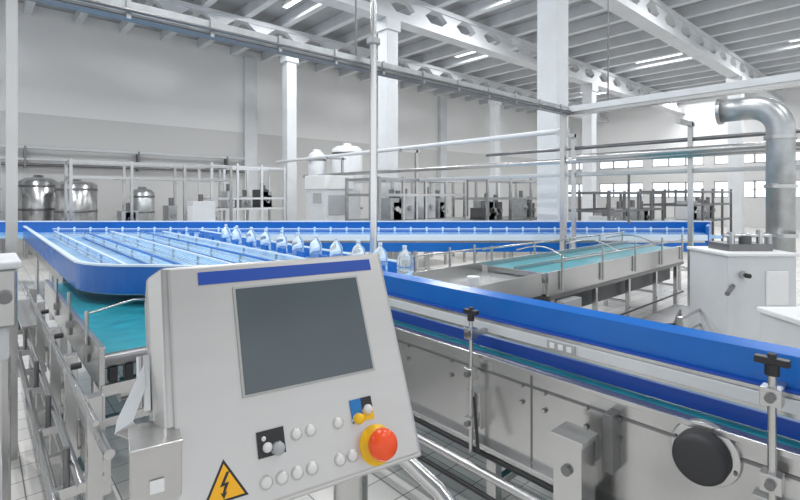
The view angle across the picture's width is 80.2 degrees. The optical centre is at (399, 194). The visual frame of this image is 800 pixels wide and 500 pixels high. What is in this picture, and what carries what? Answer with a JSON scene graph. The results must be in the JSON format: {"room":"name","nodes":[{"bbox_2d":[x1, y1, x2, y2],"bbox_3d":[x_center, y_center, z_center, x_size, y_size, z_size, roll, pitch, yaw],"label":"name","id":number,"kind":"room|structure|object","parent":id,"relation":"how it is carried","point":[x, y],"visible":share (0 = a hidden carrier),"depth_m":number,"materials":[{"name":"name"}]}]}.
{"room":"factory floor","nodes":[
{"label":"factory floor","id":0,"kind":"room"},
{"bbox_2d":[0,0,536,252],"bbox_3d":[-5.285,-2.100,19.511,42.000,7.600,0.200,0,0,-42],"label":"wall","id":1,"kind":"structure","parent":0,"point":[93,85],"depth_m":17.16,"materials":[{"name":"white paint"}]},
{"bbox_2d":[0,144,244,173],"bbox_3d":[-13.458,-1.125,11.922,19.700,0.650,0.300,0,0,-42],"label":"pipe","id":2,"kind":"object","parent":1,"relation":"attached to","point":[24,159],"visible":0.74,"depth_m":15.25,"materials":[{"name":"silver metal"}]},
{"bbox_2d":[243,57,256,220],"bbox_3d":[-5.900,-1.840,18.698,0.500,7.080,0.200,0,0,-42],"label":"column","id":3,"kind":"structure","parent":1,"relation":"attached to","point":[249,64],"depth_m":18.60,"materials":[{"name":"paint"}]},
{"bbox_2d":[438,96,446,197],"bbox_3d":[2.326,-1.840,26.000,0.500,7.080,0.200,0,0,-42],"label":"column","id":4,"kind":"structure","parent":1,"relation":"attached to","point":[442,101],"depth_m":25.88,"materials":[{"name":"paint"}]},
{"bbox_2d":[11,220,799,499],"bbox_3d":[3.411,1.750,9.714,42.000,0.100,26.000,0,0,-42],"label":"floor","id":5,"kind":"structure","parent":0,"point":[393,482],"depth_m":3.16,"materials":[{"name":"tile"}]},
{"bbox_2d":[0,161,0,252],"bbox_3d":[-11.102,0.450,10.502,3.460,2.500,0.860,0,0,-42],"label":"rack","id":6,"kind":"object","parent":5,"relation":"on","point":[0,161],"visible":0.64,"depth_m":11.33,"materials":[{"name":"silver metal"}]},
{"bbox_2d":[0,444,1,499],"bbox_3d":[-1.725,1.300,1.879,0.215,0.800,0.700,0,0,-42],"label":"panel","id":7,"kind":"object","parent":5,"relation":"on","point":[0,444],"visible":1,"depth_m":1.69,"materials":[{"name":"metal"}]},
{"bbox_2d":[0,253,21,499],"bbox_3d":[-2.257,1.000,2.490,0.410,1.400,0.520,0,0,-42],"label":"housing","id":8,"kind":"object","parent":5,"relation":"on","point":[9,262],"visible":1,"depth_m":2.49,"materials":[{"name":"silver metal"}]},
{"bbox_2d":[18,175,57,256],"bbox_3d":[-10.202,0.570,13.403,0.930,2.260,0.930,0,0,-42],"label":"storage tank","id":9,"kind":"object","parent":5,"relation":"on","point":[35,193],"visible":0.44,"depth_m":13.04,"materials":[{"name":"silver metal"}]},
{"bbox_2d":[16,281,114,499],"bbox_3d":[-2.183,1.218,2.943,0.277,0.964,3.500,0,0,-42],"label":"frame","id":10,"kind":"object","parent":5,"relation":"on","point":[81,422],"visible":0.88,"depth_m":2.21,"materials":[{"name":"silver metal"}]},
{"bbox_2d":[53,179,97,220],"bbox_3d":[-9.002,0.620,13.203,1.030,2.160,1.030,0,0,-42],"label":"storage tank","id":11,"kind":"object","parent":5,"relation":"on","point":[84,192],"visible":0.38,"depth_m":12.85,"materials":[{"name":"silver metal"}]},
{"bbox_2d":[45,278,149,499],"bbox_3d":[-2.224,1.180,3.702,0.710,1.040,2.710,0,0,-42],"label":"conveyor","id":12,"kind":"object","parent":5,"relation":"on","point":[106,331],"visible":0.38,"depth_m":2.98,"materials":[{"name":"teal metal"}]},
{"bbox_2d":[129,187,154,220],"bbox_3d":[-8.302,0.720,15.303,0.730,1.960,0.730,0,0,-42],"label":"storage tank","id":13,"kind":"object","parent":5,"relation":"on","point":[143,198],"visible":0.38,"depth_m":15.05,"materials":[{"name":"metal"}]},
{"bbox_2d":[64,159,232,220],"bbox_3d":[-6.201,0.450,12.002,3.660,2.500,0.860,0,0,-42],"label":"rack","id":14,"kind":"object","parent":5,"relation":"on","point":[127,213],"visible":0.48,"depth_m":11.87,"materials":[{"name":"silver metal"}]},
{"bbox_2d":[187,201,214,220],"bbox_3d":[-4.601,0.925,11.002,0.540,1.550,0.440,0,0,-42],"label":"cabinet","id":15,"kind":"object","parent":5,"relation":"on","point":[196,210],"visible":0.27,"depth_m":10.84,"materials":[{"name":"metal"}]},
{"bbox_2d":[23,226,438,352],"bbox_3d":[-3.109,1.117,6.133,2.338,1.165,7.800,0,0,-42],"label":"conveyor","id":16,"kind":"object","parent":5,"relation":"on","point":[118,263],"visible":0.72,"depth_m":5.22,"materials":[{"name":"blue plastic"}]},
{"bbox_2d":[221,224,270,250],"label":"water bottles","id":17,"kind":"object","parent":16,"relation":"on","point":[265,239],"depth_m":6.29,"materials":[{"name":"white"}]},
{"bbox_2d":[276,230,286,253],"label":"water bottles","id":18,"kind":"object","parent":16,"relation":"on","point":[281,241],"depth_m":5.64,"materials":[{"name":"white"}]},
{"bbox_2d":[292,233,303,255],"label":"water bottles","id":19,"kind":"object","parent":16,"relation":"on","point":[297,243],"depth_m":5.31,"materials":[{"name":"white"}]},
{"bbox_2d":[310,235,321,257],"label":"water bottles","id":20,"kind":"object","parent":16,"relation":"on","point":[315,245],"depth_m":5.00,"materials":[{"name":"white"}]},
{"bbox_2d":[330,237,342,256],"label":"water bottles","id":21,"kind":"object","parent":16,"relation":"on","point":[336,249],"depth_m":4.72,"materials":[{"name":"white"}]},
{"bbox_2d":[351,240,364,254],"label":"water bottles","id":22,"kind":"object","parent":16,"relation":"on","point":[358,249],"depth_m":4.46,"materials":[{"name":"white"}]},
{"bbox_2d":[374,242,387,270],"label":"water bottles","id":23,"kind":"object","parent":16,"relation":"on","point":[382,253],"depth_m":4.20,"materials":[{"name":"white"}]},
{"bbox_2d":[397,245,411,275],"label":"water bottles","id":24,"kind":"object","parent":16,"relation":"on","point":[404,262],"depth_m":3.96,"materials":[{"name":"white"}]},
{"bbox_2d":[198,162,285,220],"bbox_3d":[-4.701,0.400,14.203,2.260,2.600,1.060,0,0,-42],"label":"rack","id":25,"kind":"object","parent":5,"relation":"on","point":[262,198],"visible":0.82,"depth_m":14.07,"materials":[{"name":"white metal"}]},
{"bbox_2d":[115,253,455,499],"bbox_3d":[-0.134,0.933,1.190,0.966,1.534,0.512,0,0,-11],"label":"control panel","id":26,"kind":"object","parent":5,"relation":"on","point":[278,379],"visible":1,"depth_m":1.07,"materials":[{"name":"metal"}]},
{"bbox_2d":[5,0,570,460],"bbox_3d":[-1.460,-1.850,3.950,11.060,7.100,0.174,0,0,-42],"label":"steel frame","id":27,"kind":"object","parent":5,"relation":"on","point":[123,10],"depth_m":3.72,"materials":[{"name":"silver metal"}]},
{"bbox_2d":[280,55,298,220],"bbox_3d":[-3.611,-1.450,15.515,0.440,6.300,0.440,0,0,-42],"label":"column","id":28,"kind":"structure","parent":5,"relation":"on","point":[289,64],"depth_m":15.40,"materials":[{"name":"paint"}]},
{"bbox_2d":[305,175,359,252],"bbox_3d":[-1.762,0.600,12.492,1.130,2.200,0.960,0,0,-42],"label":"machine","id":29,"kind":"object","parent":5,"relation":"on","point":[325,194],"visible":0.38,"depth_m":12.07,"materials":[{"name":"metal"}]},
{"bbox_2d":[308,149,325,175],"bbox_3d":[-2.501,0.170,14.303,0.550,3.060,0.550,0,0,-42],"label":"storage tank","id":30,"kind":"object","parent":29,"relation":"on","point":[315,167],"visible":0.25,"depth_m":14.09,"materials":[{"name":"white metal"}]},
{"bbox_2d":[331,143,362,213],"bbox_3d":[-1.600,0.070,14.403,0.950,3.260,0.950,0,0,-42],"label":"storage tank","id":31,"kind":"object","parent":5,"relation":"on","point":[352,163],"visible":0.28,"depth_m":14.04,"materials":[{"name":"white metal"}]},
{"bbox_2d":[0,221,721,289],"bbox_3d":[-2.990,1.100,8.784,18.024,1.200,0.895,0,0,0],"label":"conveyor","id":32,"kind":"object","parent":5,"relation":"on","point":[427,237],"visible":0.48,"depth_m":8.60,"materials":[{"name":"plastic"}]},
{"bbox_2d":[367,0,379,253],"bbox_3d":[-0.268,-1.850,4.790,0.180,7.100,0.180,0,0,-42],"label":"chrome pole","id":33,"kind":"object","parent":5,"relation":"on","point":[373,41],"visible":0.64,"depth_m":4.76,"materials":[{"name":"white metal"}]},
{"bbox_2d":[376,17,400,259],"bbox_3d":[-0.316,-1.450,12.557,0.480,6.300,0.480,0,0,-42],"label":"column","id":34,"kind":"structure","parent":5,"relation":"on","point":[387,28],"depth_m":12.41,"materials":[{"name":"paint"}]},
{"bbox_2d":[345,176,465,267],"bbox_3d":[0.200,0.650,11.602,2.860,2.100,1.260,0,0,-42],"label":"frame","id":35,"kind":"object","parent":5,"relation":"on","point":[431,207],"visible":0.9,"depth_m":11.22,"materials":[{"name":"silver metal"}]},
{"bbox_2d":[412,245,541,297],"bbox_3d":[0.676,1.125,4.608,1.270,1.150,0.794,0,0,-42],"label":"conveyor","id":36,"kind":"object","parent":5,"relation":"on","point":[470,275],"visible":0.52,"depth_m":4.69,"materials":[{"name":"silver metal"}]},
{"bbox_2d":[452,178,536,260],"bbox_3d":[3.001,0.600,13.803,3.060,2.200,1.260,0,0,-42],"label":"frame","id":37,"kind":"object","parent":5,"relation":"on","point":[486,208],"visible":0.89,"depth_m":13.23,"materials":[{"name":"silver metal"}]},
{"bbox_2d":[488,99,501,201],"bbox_3d":[4.541,-1.450,22.751,0.460,6.300,0.460,0,0,-42],"label":"column","id":38,"kind":"structure","parent":5,"relation":"on","point":[494,105],"depth_m":22.63,"materials":[{"name":"paint"}]},
{"bbox_2d":[276,0,799,305],"bbox_3d":[2.871,-1.850,7.897,0.640,7.100,20.000,0,0,-42],"label":"pipes","id":39,"kind":"object","parent":5,"relation":"on","point":[788,80],"visible":0.76,"depth_m":7.06,"materials":[{"name":"silver metal"}]},
{"bbox_2d":[537,0,567,253],"bbox_3d":[3.129,-1.450,9.731,0.550,6.300,0.550,0,0,-42],"label":"column","id":40,"kind":"structure","parent":5,"relation":"on","point":[552,15],"depth_m":9.57,"materials":[{"name":"paint"}]},
{"bbox_2d":[481,231,684,316],"bbox_3d":[2.649,1.145,6.325,3.840,1.109,0.984,0,0,-42],"label":"conveyor","id":41,"kind":"object","parent":5,"relation":"on","point":[580,277],"visible":0.76,"depth_m":5.94,"materials":[{"name":"silver metal"}]},
{"bbox_2d":[580,83,597,220],"bbox_3d":[7.911,-1.450,19.859,0.520,6.300,0.520,0,0,-42],"label":"column","id":42,"kind":"structure","parent":5,"relation":"on","point":[588,91],"depth_m":19.70,"materials":[{"name":"paint"}]},
{"bbox_2d":[383,271,799,499],"bbox_3d":[1.195,1.099,2.130,1.185,1.202,4.600,0,0,-42],"label":"conveyor","id":43,"kind":"object","parent":5,"relation":"on","point":[576,403],"visible":0.88,"depth_m":1.97,"materials":[{"name":"silver metal"}]},
{"bbox_2d":[568,191,663,220],"bbox_3d":[5.901,0.800,13.003,3.460,1.800,1.260,0,0,-42],"label":"frame","id":44,"kind":"object","parent":5,"relation":"on","point":[620,212],"visible":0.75,"depth_m":12.70,"materials":[{"name":"silver metal"}]},
{"bbox_2d":[641,304,700,328],"bbox_3d":[2.956,1.390,5.031,1.900,0.620,0.700,0,0,-42],"label":"platform","id":45,"kind":"object","parent":5,"relation":"on","point":[678,315],"visible":0.27,"depth_m":5.27,"materials":[{"name":"silver metal"}]},
{"bbox_2d":[639,188,731,240],"bbox_3d":[9.402,0.750,15.503,4.060,1.900,1.460,0,0,-42],"label":"frame","id":46,"kind":"object","parent":5,"relation":"on","point":[704,210],"visible":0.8,"depth_m":15.35,"materials":[{"name":"silver metal"}]},
{"bbox_2d":[726,76,745,238],"bbox_3d":[13.225,-1.450,18.693,0.550,6.300,0.550,0,0,-42],"label":"column","id":47,"kind":"structure","parent":5,"relation":"on","point":[735,179],"depth_m":18.52,"materials":[{"name":"paint"}]},
{"bbox_2d":[687,230,799,340],"bbox_3d":[3.149,1.010,4.406,0.704,1.380,0.681,0,0,0],"label":"machine housing","id":48,"kind":"object","parent":5,"relation":"on","point":[729,279],"visible":0.71,"depth_m":4.18,"materials":[{"name":"metal"}]},
{"bbox_2d":[715,96,797,306],"bbox_3d":[4.153,0.260,5.535,0.320,2.880,0.755,0,0,-42],"label":"duct pipe","id":49,"kind":"object","parent":5,"relation":"on","point":[781,136],"visible":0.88,"depth_m":5.28,"materials":[{"name":"metal"}]},
{"bbox_2d":[757,307,799,348],"bbox_3d":[2.851,1.210,3.201,0.580,0.980,0.430,0,0,0],"label":"motor housing","id":50,"kind":"object","parent":5,"relation":"on","point":[778,325],"visible":0.34,"depth_m":3.23,"materials":[{"name":"metal"}]},
{"bbox_2d":[18,0,799,113],"bbox_3d":[3.411,-5.640,9.714,42.000,0.520,26.000,0,0,-42],"label":"ceiling","id":51,"kind":"structure","parent":0,"point":[759,32],"depth_m":16.46,"materials":[{"name":"metal"}]},
{"bbox_2d":[281,0,300,8],"bbox_3d":[-2.804,-5.590,13.289,0.200,0.220,1.800,0,0,-42],"label":"ceiling light","id":52,"kind":"object","parent":51,"relation":"attached to","point":[288,3],"depth_m":13.66,"materials":[{"name":"white plastic"}]},
{"bbox_2d":[145,0,608,122],"bbox_3d":[-2.586,-4.990,16.425,42.060,0.780,0.420,0,0,-42],"label":"roof beam","id":53,"kind":"structure","parent":51,"relation":"attached to","point":[178,6],"depth_m":16.04,"materials":[{"name":"metal"}]},
{"bbox_2d":[454,50,474,57],"bbox_3d":[2.805,-5.590,18.268,0.200,0.220,1.800,0,0,-42],"label":"ceiling light","id":54,"kind":"object","parent":51,"relation":"attached to","point":[468,52],"depth_m":18.53,"materials":[{"name":"white plastic"}]},
{"bbox_2d":[310,0,685,114],"bbox_3d":[0.335,-4.990,13.134,42.060,0.780,0.420,0,0,-42],"label":"roof beam","id":55,"kind":"structure","parent":51,"relation":"attached to","point":[417,22],"depth_m":14.88,"materials":[{"name":"metal"}]},
{"bbox_2d":[635,53,683,63],"bbox_3d":[10.400,-5.590,19.127,0.200,0.220,1.800,0,0,-42],"label":"ceiling light","id":56,"kind":"object","parent":51,"relation":"attached to","point":[680,53],"depth_m":19.07,"materials":[{"name":"white plastic"}]},
{"bbox_2d":[591,0,783,102],"bbox_3d":[3.256,-4.990,9.844,42.060,0.780,0.420,0,0,-42],"label":"roof beam","id":57,"kind":"structure","parent":51,"relation":"attached to","point":[719,58],"depth_m":14.52,"materials":[{"name":"metal"}]},
{"bbox_2d":[568,86,799,229],"bbox_3d":[19.125,-2.100,23.796,0.200,7.600,26.200,0,0,-42],"label":"wall","id":58,"kind":"structure","parent":0,"point":[648,123],"depth_m":27.45,"materials":[{"name":"white paint"}]},
{"bbox_2d":[568,157,581,196],"bbox_3d":[11.707,-1.225,32.122,0.120,2.750,2.700,0,0,-42],"label":"window","id":59,"kind":"structure","parent":58,"relation":"in","point":[578,165],"depth_m":31.93,"materials":[{"name":"white glass"}]},
{"bbox_2d":[599,160,642,196],"bbox_3d":[13.832,-1.225,29.729,0.120,2.750,2.700,0,0,-42],"label":"window","id":60,"kind":"structure","parent":58,"relation":"in","point":[603,187],"depth_m":29.79,"materials":[{"name":"white glass"}]},
{"bbox_2d":[652,157,703,197],"bbox_3d":[15.956,-1.225,27.335,0.120,2.750,2.700,0,0,-42],"label":"window","id":61,"kind":"structure","parent":58,"relation":"in","point":[658,186],"depth_m":27.47,"materials":[{"name":"white glass"}]},
{"bbox_2d":[714,153,765,197],"bbox_3d":[18.081,-1.225,24.942,0.120,2.750,2.700,0,0,-42],"label":"window","id":62,"kind":"structure","parent":58,"relation":"in","point":[752,189],"depth_m":24.81,"materials":[{"name":"white glass"}]},
{"bbox_2d":[796,152,799,197],"bbox_3d":[20.205,-1.225,22.549,0.120,2.750,2.700,0,0,-42],"label":"window","id":63,"kind":"structure","parent":58,"relation":"in","point":[797,153],"depth_m":23.33,"materials":[{"name":"white glass"}]}
]}

